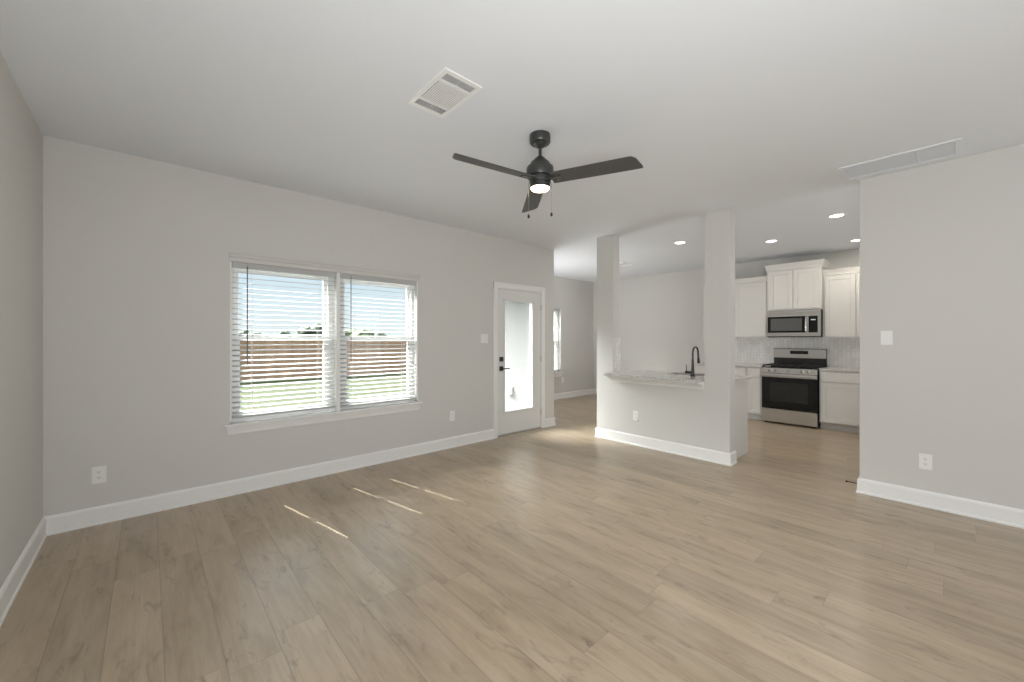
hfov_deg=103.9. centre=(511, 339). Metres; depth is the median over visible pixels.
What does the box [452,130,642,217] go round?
ceiling fan
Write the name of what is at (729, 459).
baseboard
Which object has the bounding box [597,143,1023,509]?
wall
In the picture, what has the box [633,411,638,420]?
wall outlet
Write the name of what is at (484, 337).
light switch
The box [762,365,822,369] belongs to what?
cooktop
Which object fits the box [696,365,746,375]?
base cabinet
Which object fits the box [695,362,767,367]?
countertop
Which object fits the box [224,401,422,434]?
window sill
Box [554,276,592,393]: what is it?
wall
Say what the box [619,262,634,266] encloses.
ceiling vent
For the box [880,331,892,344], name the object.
light switch
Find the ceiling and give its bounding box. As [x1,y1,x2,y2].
[0,0,1023,281]
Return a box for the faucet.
[685,346,699,375]
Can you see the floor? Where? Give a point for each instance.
(561, 552)
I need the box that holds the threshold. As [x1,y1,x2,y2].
[498,427,540,436]
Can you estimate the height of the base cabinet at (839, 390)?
0.875 m
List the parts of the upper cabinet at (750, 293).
door, crown moulding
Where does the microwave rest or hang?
attached to the upper cabinet at (792, 285)
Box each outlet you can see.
[92,465,105,483]
[449,411,454,420]
[506,386,512,394]
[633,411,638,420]
[919,453,931,469]
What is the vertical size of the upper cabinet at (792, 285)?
0.763 m
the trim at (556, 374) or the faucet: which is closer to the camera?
the faucet
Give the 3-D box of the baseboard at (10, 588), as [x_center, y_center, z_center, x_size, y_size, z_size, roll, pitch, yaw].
[-0.784,1.280,0.088,0.022,0.130,7.184,0,0,-42]
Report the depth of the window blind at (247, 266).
3.72 m
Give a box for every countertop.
[603,369,751,382]
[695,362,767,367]
[819,366,859,371]
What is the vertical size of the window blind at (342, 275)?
1.371 m
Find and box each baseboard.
[0,517,46,626]
[44,429,494,535]
[545,389,596,427]
[594,427,736,465]
[856,476,1023,528]
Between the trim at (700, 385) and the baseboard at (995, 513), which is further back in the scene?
the trim at (700, 385)
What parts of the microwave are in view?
handle, control panel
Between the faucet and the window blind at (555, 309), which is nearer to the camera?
the faucet
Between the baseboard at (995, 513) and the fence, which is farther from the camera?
the fence
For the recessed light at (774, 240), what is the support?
in the ceiling
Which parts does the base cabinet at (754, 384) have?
drawer, door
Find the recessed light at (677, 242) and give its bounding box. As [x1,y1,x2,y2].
[674,241,686,243]
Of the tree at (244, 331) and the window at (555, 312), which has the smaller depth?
the window at (555, 312)
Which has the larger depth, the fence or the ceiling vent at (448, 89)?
the fence
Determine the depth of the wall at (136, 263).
3.29 m
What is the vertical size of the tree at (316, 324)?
6.091 m
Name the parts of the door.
lite frame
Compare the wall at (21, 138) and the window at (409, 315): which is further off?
the window at (409, 315)
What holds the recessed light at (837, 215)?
in the ceiling
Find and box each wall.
[0,53,42,588]
[43,135,553,516]
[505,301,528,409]
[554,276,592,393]
[593,248,859,388]
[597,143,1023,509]
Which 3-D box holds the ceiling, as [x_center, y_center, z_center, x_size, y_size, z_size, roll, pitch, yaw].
[1.808,-1.495,3.636,8.932,0.200,9.250,0,0,-42]
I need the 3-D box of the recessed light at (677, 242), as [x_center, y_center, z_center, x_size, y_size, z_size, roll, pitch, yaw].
[2.430,-1.391,5.787,0.180,0.007,0.180,0,0,-42]
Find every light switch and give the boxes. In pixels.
[481,334,487,342]
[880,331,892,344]
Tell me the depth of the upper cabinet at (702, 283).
7.54 m
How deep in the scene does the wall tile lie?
6.74 m
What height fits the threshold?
0.022 m
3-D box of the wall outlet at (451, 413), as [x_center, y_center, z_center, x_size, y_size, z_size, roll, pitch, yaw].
[-0.743,0.953,4.972,0.076,0.124,0.009,0,0,-42]
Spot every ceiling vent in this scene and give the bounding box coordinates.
[407,67,482,118]
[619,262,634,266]
[838,138,961,180]
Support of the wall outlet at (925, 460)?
attached to the wall at (942, 243)
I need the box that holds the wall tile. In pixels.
[735,337,859,366]
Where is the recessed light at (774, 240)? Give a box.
[764,239,778,242]
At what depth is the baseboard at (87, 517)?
3.45 m
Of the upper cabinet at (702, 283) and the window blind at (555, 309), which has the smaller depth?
the upper cabinet at (702, 283)
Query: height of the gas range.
1.185 m
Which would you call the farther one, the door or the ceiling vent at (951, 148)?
the door
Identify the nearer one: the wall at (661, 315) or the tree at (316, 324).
the wall at (661, 315)
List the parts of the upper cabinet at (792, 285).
door, crown moulding, door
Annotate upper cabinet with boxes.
[701,282,703,337]
[735,276,774,337]
[764,259,829,310]
[822,266,859,337]
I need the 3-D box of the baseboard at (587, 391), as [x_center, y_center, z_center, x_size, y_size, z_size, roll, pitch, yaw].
[1.568,1.280,7.620,3.629,0.130,2.730,0,0,-42]
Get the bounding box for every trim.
[554,371,563,376]
[605,376,703,389]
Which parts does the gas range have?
handle, storage drawer, oven door, control panel, panel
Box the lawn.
[240,363,554,410]
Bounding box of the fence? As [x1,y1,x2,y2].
[240,341,554,380]
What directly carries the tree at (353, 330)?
on the field
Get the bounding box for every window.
[230,261,417,421]
[554,311,557,371]
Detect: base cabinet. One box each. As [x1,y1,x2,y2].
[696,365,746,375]
[735,380,747,457]
[747,367,763,420]
[820,370,859,432]
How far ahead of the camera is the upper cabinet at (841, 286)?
6.03 m
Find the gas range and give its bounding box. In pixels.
[762,348,826,427]
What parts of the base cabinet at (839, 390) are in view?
drawer, door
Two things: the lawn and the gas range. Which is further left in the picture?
the lawn
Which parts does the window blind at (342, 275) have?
rail, ladder cord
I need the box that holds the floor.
[0,394,1023,681]
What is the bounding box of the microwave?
[767,309,822,336]
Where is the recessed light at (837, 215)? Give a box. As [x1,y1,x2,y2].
[827,213,846,217]
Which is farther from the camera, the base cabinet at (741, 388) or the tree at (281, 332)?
the tree at (281, 332)
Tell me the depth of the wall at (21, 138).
2.22 m
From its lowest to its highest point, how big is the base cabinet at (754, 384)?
0.875 m
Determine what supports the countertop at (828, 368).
on the base cabinet at (839, 390)
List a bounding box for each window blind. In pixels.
[232,261,335,418]
[340,273,416,407]
[554,308,559,370]
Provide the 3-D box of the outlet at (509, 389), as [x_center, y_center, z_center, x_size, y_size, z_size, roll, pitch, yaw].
[-0.049,0.865,6.739,0.075,0.140,0.100,0,0,-42]
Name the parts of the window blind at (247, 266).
rail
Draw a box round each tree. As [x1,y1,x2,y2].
[238,330,250,333]
[279,331,291,336]
[297,323,322,336]
[345,329,373,336]
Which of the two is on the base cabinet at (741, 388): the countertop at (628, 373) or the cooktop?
the countertop at (628, 373)
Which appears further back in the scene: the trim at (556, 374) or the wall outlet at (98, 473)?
the trim at (556, 374)
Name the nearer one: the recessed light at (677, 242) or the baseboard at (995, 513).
the baseboard at (995, 513)
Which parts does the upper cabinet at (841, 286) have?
crown moulding, door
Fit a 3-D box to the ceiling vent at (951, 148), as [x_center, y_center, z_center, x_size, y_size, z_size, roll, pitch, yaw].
[3.017,-1.390,3.140,0.360,0.010,0.675,0,0,-42]
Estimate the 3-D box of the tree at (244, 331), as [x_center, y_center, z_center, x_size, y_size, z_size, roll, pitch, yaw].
[-72.477,-0.440,108.875,3.636,4.371,4.134,0,0,-42]
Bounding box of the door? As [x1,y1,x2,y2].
[498,289,540,434]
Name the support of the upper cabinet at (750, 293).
attached to the wall at (661, 315)
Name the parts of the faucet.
spout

